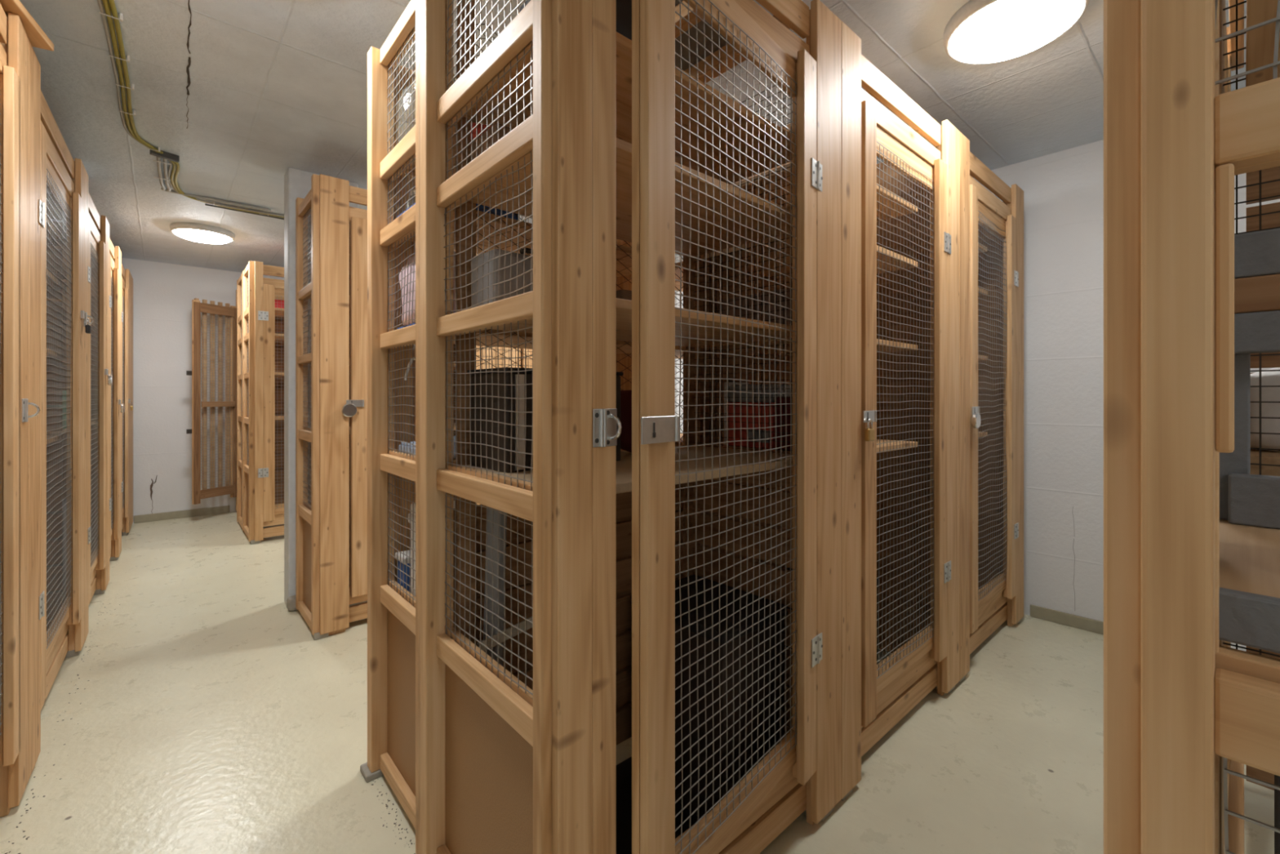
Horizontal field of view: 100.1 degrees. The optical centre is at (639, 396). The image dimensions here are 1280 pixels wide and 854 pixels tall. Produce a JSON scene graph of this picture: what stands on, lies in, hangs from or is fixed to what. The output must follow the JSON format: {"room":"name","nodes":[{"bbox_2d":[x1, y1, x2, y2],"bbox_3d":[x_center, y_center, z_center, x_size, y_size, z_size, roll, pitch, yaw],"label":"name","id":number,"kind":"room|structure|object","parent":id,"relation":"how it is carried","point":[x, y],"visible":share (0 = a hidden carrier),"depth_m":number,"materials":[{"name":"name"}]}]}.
{"room":"basement storage room","nodes":[
{"label":"basement storage room","id":0,"kind":"room"},
{"bbox_2d":[91,255,284,523],"bbox_3d":[-3.541,-0.045,5.838,4.325,2.390,0.108,0,0,-42],"label":"wall","id":1,"kind":"structure","parent":0,"point":[163,293],"depth_m":4.99,"materials":[{"name":"paint"}]},
{"bbox_2d":[133,505,229,523],"bbox_3d":[-4.319,1.115,5.077,0.690,0.070,0.012,0,0,-42],"label":"baseboard","id":2,"kind":"structure","parent":1,"relation":"attached to","point":[219,509],"depth_m":5.06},
{"bbox_2d":[284,167,358,604],"bbox_3d":[-1.815,-0.045,3.060,0.347,2.390,0.135,0,0,-42],"label":"trim column","id":3,"kind":"structure","parent":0,"point":[297,183],"depth_m":2.91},
{"bbox_2d":[19,0,1246,277],"bbox_3d":[-0.431,-1.288,2.340,4.525,0.104,9.470,0,0,-42],"label":"ceiling","id":4,"kind":"structure","parent":0,"point":[245,92],"depth_m":2.18,"materials":[{"name":"concrete"}]},
{"bbox_2d":[150,149,179,162],"bbox_3d":[-2.416,-1.224,2.725,0.024,0.029,0.110,0,0,31],"label":"bracket","id":5,"kind":"object","parent":4,"relation":"attached to","point":[165,155],"visible":0.86,"depth_m":2.73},
{"bbox_2d":[98,0,282,217],"bbox_3d":[-2.061,-1.230,2.444,0.973,0.020,3.090,0,0,-15],"label":"cable","id":6,"kind":"object","parent":4,"relation":"attached to","point":[109,18],"visible":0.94,"depth_m":2.08,"materials":[{"name":"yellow plastic"}]},
{"bbox_2d":[97,0,284,217],"bbox_3d":[-2.065,-1.229,2.427,0.971,0.010,3.088,0,0,-15],"label":"cable","id":7,"kind":"object","parent":4,"relation":"attached to","point":[100,2],"visible":0.84,"depth_m":2.17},
{"bbox_2d":[108,0,284,217],"bbox_3d":[-2.055,-1.229,2.461,0.973,0.013,3.090,0,0,-15],"label":"cable","id":8,"kind":"object","parent":4,"relation":"attached to","point":[112,3],"visible":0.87,"depth_m":2.11,"materials":[{"name":"plastic"}]},
{"bbox_2d":[169,222,235,244],"bbox_3d":[-3.269,-1.202,4.011,0.376,0.076,0.376,0,0,-42],"label":"ceiling lamp","id":9,"kind":"object","parent":4,"relation":"attached to","point":[200,233],"visible":1,"depth_m":3.92,"materials":[{"name":"white"}]},
{"bbox_2d":[173,229,231,244],"bbox_3d":[-3.269,-1.183,4.011,0.338,0.037,0.338,0,0,-42],"label":"diffuser","id":10,"kind":"object","parent":9,"relation":"attached to","point":[206,236],"depth_m":3.95,"materials":[{"name":"white"}]},
{"bbox_2d":[153,156,271,212],"bbox_3d":[-2.469,-1.226,3.146,0.570,0.020,0.623,0,0,-42],"label":"conduit","id":11,"kind":"object","parent":4,"relation":"attached to","point":[158,159],"visible":0.95,"depth_m":3.21,"materials":[{"name":"metal"}]},
{"bbox_2d":[204,204,284,219],"bbox_3d":[-2.539,-1.234,3.684,0.700,0.010,0.009,0,0,-42],"label":"rod","id":12,"kind":"object","parent":4,"relation":"attached to","point":[205,204],"visible":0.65,"depth_m":3.58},
{"bbox_2d":[943,0,1088,64],"bbox_3d":[1.215,-1.202,1.749,0.390,0.076,0.390,0,0,-42],"label":"ceiling lamp","id":13,"kind":"object","parent":4,"relation":"attached to","point":[981,32],"visible":1,"depth_m":1.71,"materials":[{"name":"white"}]},
{"bbox_2d":[0,511,1274,853],"bbox_3d":[-0.431,1.200,2.340,4.525,0.100,9.470,0,0,-42],"label":"floor","id":14,"kind":"structure","parent":0,"point":[211,716],"depth_m":1.75,"materials":[{"name":"concrete"}]},
{"bbox_2d":[0,3,39,817],"bbox_3d":[-1.683,0.050,1.035,0.590,2.200,0.972,0,0,-40],"label":"locker","id":15,"kind":"object","parent":14,"relation":"on","point":[15,403],"visible":1,"depth_m":1.44,"materials":[{"name":"brown wood"}]},
{"bbox_2d":[0,0,53,51],"bbox_3d":[-1.617,-1.062,1.243,0.100,0.022,0.850,0,0,-30],"label":"plank","id":16,"kind":"object","parent":15,"relation":"on","point":[37,38],"visible":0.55,"depth_m":1.52,"materials":[{"name":"brown wood"}]},
{"bbox_2d":[46,497,66,621],"bbox_3d":[-3.054,0.850,2.637,0.340,0.600,0.440,0,0,-42],"label":"storage box","id":17,"kind":"object","parent":14,"relation":"on","point":[64,498],"visible":0.05,"depth_m":2.60,"materials":[{"name":"grey plastic"}]},
{"bbox_2d":[29,40,93,777],"bbox_3d":[-2.392,0.050,1.849,0.615,2.200,1.187,0,0,-40],"label":"locker","id":18,"kind":"object","parent":14,"relation":"on","point":[52,166],"visible":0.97,"depth_m":2.00,"materials":[{"name":"brown wood"}]},
{"bbox_2d":[46,434,60,444],"bbox_3d":[-2.394,0.181,1.823,0.458,0.020,1.088,0,0,-40],"label":"shelf","id":19,"kind":"object","parent":18,"relation":"attached to","point":[46,434],"depth_m":2.28,"materials":[{"name":"brown wood"}]},
{"bbox_2d":[46,347,61,357],"bbox_3d":[-2.394,-0.182,1.823,0.458,0.020,1.088,0,0,-40],"label":"shelf","id":20,"kind":"object","parent":18,"relation":"attached to","point":[46,348],"depth_m":2.30,"materials":[{"name":"brown wood"}]},
{"bbox_2d":[47,217,62,239],"bbox_3d":[-2.394,-0.702,1.823,0.458,0.020,1.088,0,0,-40],"label":"shelf","id":21,"kind":"object","parent":18,"relation":"attached to","point":[47,218],"depth_m":2.30,"materials":[{"name":"brown wood"}]},
{"bbox_2d":[47,270,62,286],"bbox_3d":[-2.394,-0.495,1.823,0.458,0.020,1.088,0,0,-40],"label":"shelf","id":22,"kind":"object","parent":18,"relation":"attached to","point":[47,270],"depth_m":2.27,"materials":[{"name":"brown wood"}]},
{"bbox_2d":[47,239,65,275],"bbox_3d":[-3.084,-0.702,2.633,0.458,0.020,0.920,0,0,-40],"label":"shelf","id":23,"kind":"object","parent":18,"relation":"attached to","point":[64,239],"depth_m":2.56,"materials":[{"name":"brown wood"}]},
{"bbox_2d":[84,318,90,333],"bbox_3d":[-2.485,-0.316,2.414,0.016,0.067,0.038,0,0,-42],"label":"padlock","id":24,"kind":"object","parent":18,"relation":"hanging from","point":[87,327],"visible":1,"depth_m":2.40,"materials":[{"name":"black metal"}]},
{"bbox_2d":[46,167,108,642],"bbox_3d":[-3.067,0.050,2.647,0.572,2.200,0.980,0,0,-40],"label":"locker","id":25,"kind":"object","parent":14,"relation":"on","point":[95,227],"visible":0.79,"depth_m":2.98,"materials":[{"name":"brown wood"}]},
{"bbox_2d":[46,429,64,438],"bbox_3d":[-3.084,0.181,2.633,0.458,0.020,0.920,0,0,-40],"label":"shelf","id":26,"kind":"object","parent":25,"relation":"attached to","point":[63,429],"depth_m":2.48,"materials":[{"name":"brown wood"}]},
{"bbox_2d":[46,390,65,429],"bbox_3d":[-3.052,0.071,2.666,0.260,0.200,0.340,0,0,-42],"label":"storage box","id":27,"kind":"object","parent":25,"relation":"on","point":[64,390],"visible":0.07,"depth_m":2.74,"materials":[{"name":"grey plastic"}]},
{"bbox_2d":[47,284,65,311],"bbox_3d":[-3.084,-0.495,2.633,0.458,0.020,0.920,0,0,-40],"label":"shelf","id":28,"kind":"object","parent":25,"relation":"attached to","point":[64,285],"depth_m":2.70,"materials":[{"name":"brown wood"}]},
{"bbox_2d":[107,373,112,385],"bbox_3d":[-3.095,-0.096,3.130,0.018,0.068,0.066,0,0,-42],"label":"padlock","id":29,"kind":"object","parent":25,"relation":"attached to","point":[109,375],"visible":1,"depth_m":3.11,"materials":[{"name":"silver metal"}]},
{"bbox_2d":[47,222,120,583],"bbox_3d":[-3.654,0.050,3.337,0.572,2.200,0.830,0,0,-40],"label":"locker","id":30,"kind":"object","parent":14,"relation":"on","point":[113,253],"visible":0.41,"depth_m":3.68,"materials":[{"name":"brown wood"}]},
{"bbox_2d":[120,403,124,413],"bbox_3d":[-3.632,0.084,3.762,0.018,0.068,0.066,0,0,-42],"label":"padlock","id":31,"kind":"object","parent":30,"relation":"attached to","point":[122,407],"visible":1,"depth_m":3.74,"materials":[{"name":"silver metal"}]},
{"bbox_2d":[91,249,133,553],"bbox_3d":[-4.340,0.050,4.144,0.572,2.200,1.288,0,0,-40],"label":"locker","id":32,"kind":"object","parent":14,"relation":"on","point":[126,277],"visible":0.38,"depth_m":4.36,"materials":[{"name":"brown wood"}]},
{"bbox_2d":[4,603,415,853],"bbox_3d":[-1.743,1.149,2.098,0.791,0.001,2.947,0,0,-42],"label":"debris","id":33,"kind":"object","parent":14,"relation":"on","point":[103,603],"visible":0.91,"depth_m":1.50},
{"bbox_2d":[186,289,236,511],"bbox_3d":[-3.794,0.050,5.163,0.880,2.200,0.520,0,0,-42],"label":"wooden gate","id":34,"kind":"object","parent":14,"relation":"on","point":[229,311],"visible":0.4,"depth_m":5.05,"materials":[{"name":"brown wood"}]},
{"bbox_2d":[236,261,284,544],"bbox_3d":[-2.999,0.046,4.802,0.903,2.208,0.977,0,0,-42],"label":"locker","id":35,"kind":"object","parent":14,"relation":"on","point":[260,324],"visible":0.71,"depth_m":4.24,"materials":[{"name":"brown wood"}]},
{"bbox_2d":[275,299,284,308],"bbox_3d":[-2.982,-0.812,4.468,0.240,0.200,0.200,0,0,-42],"label":"box","id":36,"kind":"object","parent":35,"relation":"on","point":[281,304],"visible":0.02,"depth_m":4.37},
{"bbox_2d":[275,307,284,316],"bbox_3d":[-2.831,-0.702,4.663,0.775,0.020,0.398,0,0,-42],"label":"shelf","id":37,"kind":"object","parent":35,"relation":"attached to","point":[281,311],"depth_m":4.42,"materials":[{"name":"brown wood"}]},
{"bbox_2d":[275,333,284,340],"bbox_3d":[-2.831,-0.495,4.663,0.775,0.020,0.398,0,0,-42],"label":"shelf","id":38,"kind":"object","parent":35,"relation":"attached to","point":[277,336],"depth_m":4.38,"materials":[{"name":"brown wood"}]},
{"bbox_2d":[275,372,284,376],"bbox_3d":[-2.831,-0.182,4.663,0.775,0.020,0.398,0,0,-42],"label":"shelf","id":39,"kind":"object","parent":35,"relation":"attached to","point":[277,374],"depth_m":4.34,"materials":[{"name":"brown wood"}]},
{"bbox_2d":[275,415,284,419],"bbox_3d":[-2.831,0.181,4.663,0.775,0.020,0.398,0,0,-42],"label":"shelf","id":40,"kind":"object","parent":35,"relation":"attached to","point":[282,417],"depth_m":4.35,"materials":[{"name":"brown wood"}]},
{"bbox_2d":[286,595,297,611],"bbox_3d":[-1.860,1.113,2.885,0.067,0.075,0.064,0,0,-42],"label":"trim","id":41,"kind":"structure","parent":14,"relation":"on","point":[291,602],"depth_m":2.85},
{"bbox_2d":[295,173,501,639],"bbox_3d":[-1.340,0.050,3.022,0.958,2.200,0.532,0,0,-42],"label":"locker","id":42,"kind":"object","parent":14,"relation":"on","point":[331,528],"visible":0.41,"depth_m":2.60,"materials":[{"name":"brown wood"}]},
{"bbox_2d":[341,403,356,417],"bbox_3d":[-1.408,0.067,2.595,0.066,0.068,0.018,0,0,-42],"label":"padlock","id":43,"kind":"object","parent":42,"relation":"attached to","point":[348,410],"visible":1,"depth_m":2.59,"materials":[{"name":"silver metal"}]},
{"bbox_2d":[408,500,454,596],"bbox_3d":[-0.595,0.730,1.565,0.125,0.840,0.110,0,0,-42],"label":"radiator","id":44,"kind":"object","parent":14,"relation":"on","point":[411,504],"visible":0.09,"depth_m":1.54,"materials":[{"name":"metal"}]},
{"bbox_2d":[501,346,532,368],"bbox_3d":[-0.634,0.050,3.653,0.934,2.200,0.527,0,0,-42],"label":"locker","id":45,"kind":"object","parent":14,"relation":"on","point":[530,361],"visible":0.02,"depth_m":3.21,"materials":[{"name":"brown wood"}]},
{"bbox_2d":[360,0,679,853],"bbox_3d":[-0.346,0.046,1.806,0.972,2.208,0.479,0,0,-44],"label":"locker","id":46,"kind":"object","parent":14,"relation":"on","point":[393,167],"visible":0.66,"depth_m":1.61,"materials":[{"name":"brown wood"}]},
{"bbox_2d":[397,66,415,143],"bbox_3d":[-0.667,-0.854,1.635,0.132,0.283,0.132,0,0,-42],"label":"glass bottle","id":47,"kind":"object","parent":46,"relation":"on","point":[414,68],"visible":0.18,"depth_m":1.57,"materials":[{"name":"white"}]},
{"bbox_2d":[399,441,415,454],"bbox_3d":[-0.560,0.156,1.623,0.240,0.030,0.280,0,0,-42],"label":"seat pad","id":48,"kind":"object","parent":46,"relation":"on","point":[402,442],"visible":0.04,"depth_m":1.60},
{"bbox_2d":[404,344,415,380],"bbox_3d":[-0.643,-0.099,1.544,0.007,0.105,0.204,0,0,-42],"label":"clothes hanger","id":49,"kind":"object","parent":46,"relation":"hanging from","point":[408,365],"visible":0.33,"depth_m":1.59,"materials":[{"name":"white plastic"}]},
{"bbox_2d":[404,126,455,176],"bbox_3d":[-0.313,-0.702,1.805,0.850,0.020,0.352,0,0,-42],"label":"shelf","id":50,"kind":"object","parent":46,"relation":"attached to","point":[454,127],"depth_m":1.60,"materials":[{"name":"brown wood"}]},
{"bbox_2d":[453,435,455,458],"bbox_3d":[-0.463,0.135,1.458,0.107,0.071,0.127,0,0,-42],"label":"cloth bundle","id":51,"kind":"object","parent":46,"relation":"on","point":[454,437],"visible":0.03,"depth_m":1.42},
{"bbox_2d":[396,202,518,220],"bbox_3d":[-0.549,-0.528,1.596,0.230,0.045,0.335,0,0,-42],"label":"shelf","id":52,"kind":"object","parent":46,"relation":"on","point":[481,206],"visible":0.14,"depth_m":1.51,"materials":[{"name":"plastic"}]},
{"bbox_2d":[406,188,415,208],"bbox_3d":[-0.666,-0.566,1.629,0.080,0.107,0.080,0,0,-42],"label":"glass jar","id":53,"kind":"object","parent":52,"relation":"in","point":[414,189],"visible":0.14,"depth_m":1.60,"materials":[{"name":"white"}]},
{"bbox_2d":[406,208,631,277],"bbox_3d":[-0.313,-0.495,1.805,0.850,0.020,0.352,0,0,-42],"label":"shelf","id":54,"kind":"object","parent":46,"relation":"attached to","point":[627,261],"depth_m":1.65,"materials":[{"name":"brown wood"}]},
{"bbox_2d":[453,328,631,354],"bbox_3d":[-0.313,-0.182,1.805,0.850,0.020,0.352,0,0,-42],"label":"shelf","id":55,"kind":"object","parent":46,"relation":"attached to","point":[627,348],"depth_m":1.67,"materials":[{"name":"brown wood"}]},
{"bbox_3d":[-0.593,-0.201,1.600,0.170,0.018,0.280,0,0,-42],"label":"tray","id":56,"kind":"object","parent":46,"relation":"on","visible":0},
{"bbox_2d":[399,251,455,325],"bbox_3d":[-0.609,-0.316,1.594,0.170,0.212,0.276,0,0,-42],"label":"cushion","id":57,"kind":"object","parent":56,"relation":"on","point":[412,257],"visible":0.09,"depth_m":1.55,"materials":[{"name":"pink fabric"}]},
{"bbox_2d":[418,0,841,853],"bbox_3d":[0.041,0.046,1.369,0.951,2.208,0.680,0,0,-42],"label":"locker","id":58,"kind":"object","parent":14,"relation":"on","point":[610,140],"depth_m":1.16,"materials":[{"name":"brown wood"}]},
{"bbox_2d":[470,123,513,161],"bbox_3d":[-0.297,-0.562,1.328,0.200,0.115,0.140,0,0,-42],"label":"cardboard box","id":59,"kind":"object","parent":58,"relation":"on","point":[495,125],"visible":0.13,"depth_m":1.24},
{"bbox_2d":[470,122,491,140],"bbox_3d":[-0.300,-0.640,1.336,0.232,0.040,0.039,0,0,-20],"label":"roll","id":60,"kind":"object","parent":59,"relation":"on","point":[479,126],"visible":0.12,"depth_m":1.29,"materials":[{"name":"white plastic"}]},
{"bbox_2d":[483,506,506,666],"bbox_3d":[-0.366,0.650,1.335,0.060,0.900,0.051,0,0,43],"label":"ski","id":61,"kind":"object","parent":58,"relation":"in","point":[501,519],"visible":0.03,"depth_m":1.32,"materials":[{"name":"plastic"}]},
{"bbox_2d":[471,247,533,307],"bbox_3d":[-0.280,-0.270,1.340,0.146,0.156,0.240,0,0,45],"label":"suitcase","id":62,"kind":"object","parent":58,"relation":"on","point":[521,256],"visible":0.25,"depth_m":1.25,"materials":[{"name":"grey plastic"}]},
{"bbox_2d":[466,367,623,472],"bbox_3d":[-0.235,0.053,1.370,0.350,0.235,0.190,0,0,-44],"label":"storage box","id":63,"kind":"object","parent":58,"relation":"on","point":[529,373],"visible":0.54,"depth_m":1.22,"materials":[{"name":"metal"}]},
{"bbox_2d":[519,0,631,40],"bbox_3d":[-0.142,-0.810,1.208,0.243,0.195,0.318,0,0,-42],"label":"bag","id":64,"kind":"object","parent":58,"relation":"on","point":[624,7],"visible":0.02,"depth_m":1.13,"materials":[{"name":"fabric"}]},
{"bbox_2d":[616,288,631,300],"bbox_3d":[-0.037,-0.242,1.546,0.130,0.100,0.130,0,0,-36],"label":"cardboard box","id":65,"kind":"object","parent":58,"relation":"on","point":[620,294],"visible":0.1,"depth_m":1.47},
{"bbox_2d":[458,444,792,493],"bbox_3d":[0.023,0.181,1.423,0.845,0.020,0.472,0,0,-42],"label":"shelf","id":66,"kind":"object","parent":58,"relation":"attached to","point":[624,466],"depth_m":1.36,"materials":[{"name":"wood"}]},
{"bbox_2d":[620,390,631,452],"bbox_3d":[0.006,0.068,1.587,0.141,0.206,0.174,0,0,-42],"label":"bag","id":67,"kind":"object","parent":58,"relation":"on","point":[625,395],"visible":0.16,"depth_m":1.54,"materials":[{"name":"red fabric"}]},
{"bbox_2d":[464,31,792,184],"bbox_3d":[0.023,-0.702,1.423,0.845,0.020,0.472,0,0,-42],"label":"shelf","id":68,"kind":"object","parent":58,"relation":"attached to","point":[624,45],"depth_m":1.35,"materials":[{"name":"brown wood"}]},
{"bbox_2d":[466,137,792,257],"bbox_3d":[0.023,-0.495,1.423,0.845,0.020,0.472,0,0,-42],"label":"shelf","id":69,"kind":"object","parent":58,"relation":"attached to","point":[624,148],"depth_m":1.38,"materials":[{"name":"brown wood"}]},
{"bbox_2d":[492,297,792,346],"bbox_3d":[0.023,-0.182,1.423,0.845,0.020,0.472,0,0,-42],"label":"shelf","id":70,"kind":"object","parent":58,"relation":"attached to","point":[624,307],"depth_m":1.38,"materials":[{"name":"brown wood"}]},
{"bbox_2d":[675,0,729,71],"bbox_3d":[0.119,-1.095,1.551,0.310,0.150,0.310,0,0,-45],"label":"plastic crate","id":71,"kind":"object","parent":58,"relation":"on","point":[685,53],"visible":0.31,"depth_m":1.56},
{"bbox_2d":[616,239,683,445],"bbox_3d":[0.352,0.050,2.442,0.930,2.200,0.432,0,0,-42],"label":"locker","id":72,"kind":"object","parent":14,"relation":"on","point":[626,362],"visible":0.02,"depth_m":2.29,"materials":[{"name":"brown wood"}]},
{"bbox_2d":[624,261,683,292],"bbox_3d":[0.375,-0.495,2.416,0.870,0.020,0.352,0,0,-42],"label":"shelf","id":73,"kind":"object","parent":72,"relation":"attached to","point":[677,271],"depth_m":2.23,"materials":[{"name":"brown wood"}]},
{"bbox_2d":[624,345,683,359],"bbox_3d":[0.375,-0.182,2.416,0.870,0.020,0.352,0,0,-42],"label":"shelf","id":74,"kind":"object","parent":72,"relation":"attached to","point":[677,353],"depth_m":2.18,"materials":[{"name":"brown wood"}]},
{"bbox_2d":[675,433,683,445],"bbox_3d":[0.375,0.181,2.416,0.870,0.020,0.352,0,0,-42],"label":"shelf","id":75,"kind":"object","parent":72,"relation":"attached to","point":[681,434],"depth_m":2.07,"materials":[{"name":"brown wood"}]},
{"bbox_2d":[616,755,699,853],"bbox_3d":[0.003,1.146,1.441,0.820,0.008,0.430,0,0,-42],"label":"floor mat","id":76,"kind":"object","parent":14,"relation":"on","point":[624,769],"visible":0.02,"depth_m":1.47,"materials":[{"name":"black rubber"}]},
{"bbox_2d":[631,574,786,817],"bbox_3d":[0.201,0.876,1.610,0.290,0.530,0.370,0,0,-42],"label":"storage box","id":77,"kind":"object","parent":76,"relation":"on","point":[684,590],"visible":0.55,"depth_m":1.47,"materials":[{"name":"black plastic"}]},
{"bbox_2d":[695,21,959,800],"bbox_3d":[0.727,0.050,2.019,0.938,2.200,0.589,0,0,-42],"label":"locker","id":78,"kind":"object","parent":14,"relation":"on","point":[900,213],"visible":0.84,"depth_m":1.91,"materials":[{"name":"brown wood"}]},
{"bbox_2d":[724,382,776,448],"bbox_3d":[0.408,0.061,1.841,0.133,0.220,0.200,0,0,-42],"label":"carton","id":79,"kind":"object","parent":78,"relation":"on","point":[737,406],"visible":0.43,"depth_m":1.80,"materials":[{"name":"red cardboard"}]},
{"bbox_2d":[728,383,792,402],"bbox_3d":[0.413,-0.009,1.839,0.120,0.060,0.180,0,0,-42],"label":"carton","id":80,"kind":"object","parent":79,"relation":"on","point":[771,385],"visible":0.74,"depth_m":1.79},
{"bbox_2d":[718,287,792,325],"bbox_3d":[0.447,-0.267,1.815,0.140,0.150,0.360,0,0,-42],"label":"cardboard box","id":81,"kind":"object","parent":78,"relation":"on","point":[743,311],"visible":0.26,"depth_m":1.76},
{"bbox_2d":[777,396,792,450],"bbox_3d":[0.539,0.086,1.697,0.130,0.170,0.170,0,0,-42],"label":"carton","id":82,"kind":"object","parent":78,"relation":"on","point":[788,398],"visible":0.1,"depth_m":1.70,"materials":[{"name":"red cardboard"}]},
{"bbox_2d":[700,231,917,283],"bbox_3d":[0.630,-0.495,1.963,0.690,0.020,0.472,0,0,-42],"label":"shelf","id":83,"kind":"object","parent":78,"relation":"attached to","point":[717,260],"depth_m":1.92,"materials":[{"name":"brown wood"}]},
{"bbox_2d":[700,337,917,355],"bbox_3d":[0.630,-0.182,1.963,0.690,0.020,0.472,0,0,-42],"label":"shelf","id":84,"kind":"object","parent":78,"relation":"attached to","point":[717,347],"depth_m":1.92,"materials":[{"name":"brown wood"}]},
{"bbox_2d":[710,439,917,452],"bbox_3d":[0.630,0.181,1.963,0.690,0.020,0.472,0,0,-42],"label":"shelf","id":85,"kind":"object","parent":78,"relation":"attached to","point":[714,441],"depth_m":1.92,"materials":[{"name":"brown wood"}]},
{"bbox_2d":[732,163,917,222],"bbox_3d":[0.630,-0.702,1.963,0.690,0.020,0.472,0,0,-42],"label":"shelf","id":86,"kind":"object","parent":78,"relation":"attached to","point":[772,175],"depth_m":1.84,"materials":[{"name":"brown wood"}]},
{"bbox_2d":[864,417,875,441],"bbox_3d":[0.676,0.099,1.576,0.038,0.067,0.016,0,0,-42],"label":"padlock","id":87,"kind":"object","parent":78,"relation":"attached to","point":[869,433],"visible":1,"depth_m":1.57,"materials":[{"name":"gold metal"}]},
{"bbox_2d":[784,567,879,726],"bbox_3d":[0.628,0.925,2.003,0.510,0.450,0.310,0,0,-42],"label":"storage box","id":88,"kind":"object","parent":14,"relation":"on","point":[788,568],"visible":0.11,"depth_m":2.05,"materials":[{"name":"black plastic"}]},
{"bbox_2d":[958,131,1023,682],"bbox_3d":[1.428,0.050,2.643,0.939,2.200,0.589,0,0,-42],"label":"locker","id":89,"kind":"object","parent":14,"relation":"on","point":[991,229],"visible":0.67,"depth_m":2.59,"materials":[{"name":"brown wood"}]},
{"bbox_2d":[971,412,981,428],"bbox_3d":[1.382,0.099,2.204,0.066,0.068,0.018,0,0,-42],"label":"padlock","id":90,"kind":"object","parent":89,"relation":"attached to","point":[975,418],"visible":1,"depth_m":2.19,"materials":[{"name":"silver metal"}]},
{"bbox_2d":[977,243,986,253],"bbox_3d":[1.292,-0.702,2.551,0.580,0.020,0.472,0,0,-42],"label":"shelf","id":91,"kind":"object","parent":89,"relation":"attached to","point":[979,251],"depth_m":2.54,"materials":[{"name":"brown wood"}]},
{"bbox_2d":[977,431,986,437],"bbox_3d":[1.292,0.181,2.551,0.580,0.020,0.472,0,0,-42],"label":"shelf","id":92,"kind":"object","parent":89,"relation":"attached to","point":[984,433],"depth_m":2.53,"materials":[{"name":"brown wood"}]},
{"bbox_2d":[977,287,987,296],"bbox_3d":[1.292,-0.495,2.551,0.580,0.020,0.472,0,0,-42],"label":"shelf","id":93,"kind":"object","parent":89,"relation":"attached to","point":[979,288],"depth_m":2.53,"materials":[{"name":"brown wood"}]},
{"bbox_2d":[977,354,987,360],"bbox_3d":[1.292,-0.182,2.551,0.580,0.020,0.472,0,0,-42],"label":"shelf","id":94,"kind":"object","parent":89,"relation":"attached to","point":[978,354],"depth_m":2.52,"materials":[{"name":"brown wood"}]},
{"bbox_2d":[1103,0,1279,853],"bbox_3d":[0.856,0.046,0.456,0.965,2.208,0.600,0,0,-42],"label":"locker","id":95,"kind":"object","parent":14,"relation":"on","point":[1181,580],"visible":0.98,"depth_m":0.33,"materials":[{"name":"brown wood"}]},
{"bbox_2d":[1219,228,1279,528],"bbox_3d":[0.735,-0.017,0.422,0.040,0.293,0.395,0,0,-42],"label":"rack","id":96,"kind":"object","parent":95,"relation":"on","point":[1246,498],"visible":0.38,"depth_m":0.54,"materials":[{"name":"grey metal"}]},
{"bbox_2d":[1219,519,1279,597],"bbox_3d":[0.846,0.140,0.453,0.794,0.020,0.485,0,0,-42],"label":"shelf","id":97,"kind":"object","parent":95,"relation":"attached to","point":[1250,555],"depth_m":0.42,"materials":[{"name":"wood"}]},
{"bbox_2d":[1245,0,1279,87],"bbox_3d":[0.888,-0.495,0.469,0.830,0.020,0.472,0,0,-42],"label":"shelf","id":98,"kind":"object","parent":95,"relation":"attached to","point":[1260,46],"depth_m":0.73,"materials":[{"name":"brown wood"}]},
{"bbox_2d":[1222,0,1279,853],"bbox_3d":[1.544,0.050,1.101,0.930,2.200,0.547,0,0,-42],"label":"locker","id":99,"kind":"object","parent":14,"relation":"on","point":[1235,784],"visible":0.08,"depth_m":1.48,"materials":[{"name":"brown wood"}]},
{"bbox_2d":[1250,367,1279,452],"bbox_3d":[1.348,0.016,1.047,0.355,0.178,0.314,0,0,-42],"label":"plastic bag","id":100,"kind":"object","parent":99,"relation":"on","point":[1268,378],"visible":0.33,"depth_m":1.00,"materials":[{"name":"plastic"}]},
{"bbox_2d":[1250,448,1279,475],"bbox_3d":[1.554,0.128,1.066,0.860,0.045,0.460,0,0,-42],"label":"shelf","id":101,"kind":"object","parent":99,"relation":"attached to","point":[1268,457],"depth_m":0.94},
{"bbox_2d":[1274,774,1279,853],"bbox_3d":[0.863,0.810,0.459,0.500,0.680,0.400,0,0,-42],"label":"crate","id":102,"kind":"object","parent":14,"relation":"on","point":[1277,778],"visible":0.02,"depth_m":0.71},
{"bbox_3d":[-0.671,0.876,1.658,0.110,0.548,0.100,0,0,-42],"label":"cardboard box","id":103,"kind":"object","parent":14,"relation":"on","visible":0},
{"bbox_3d":[-0.671,0.595,1.658,0.110,0.012,0.100,0,0,-42],"label":"board","id":104,"kind":"object","parent":103,"relation":"on","visible":0},
{"bbox_2d":[395,549,410,592],"bbox_3d":[-0.691,0.534,1.647,0.095,0.110,0.080,0,0,-42],"label":"packet","id":105,"kind":"object","parent":104,"relation":"on","point":[405,551],"visible":0.19,"depth_m":1.60,"materials":[{"name":"blue plastic"}]},
{"bbox_2d":[675,139,1279,651],"bbox_3d":[1.223,-0.045,3.810,0.100,2.390,9.270,0,0,-42],"label":"wall","id":106,"kind":"structure","parent":0,"point":[1063,190],"depth_m":2.70,"materials":[{"name":"paint"}]},
{"bbox_2d":[1030,604,1103,634],"bbox_3d":[3.151,1.119,1.556,0.012,0.062,3.340,0,0,-42],"label":"baseboard","id":107,"kind":"structure","parent":106,"relation":"attached to","point":[1047,614],"depth_m":2.69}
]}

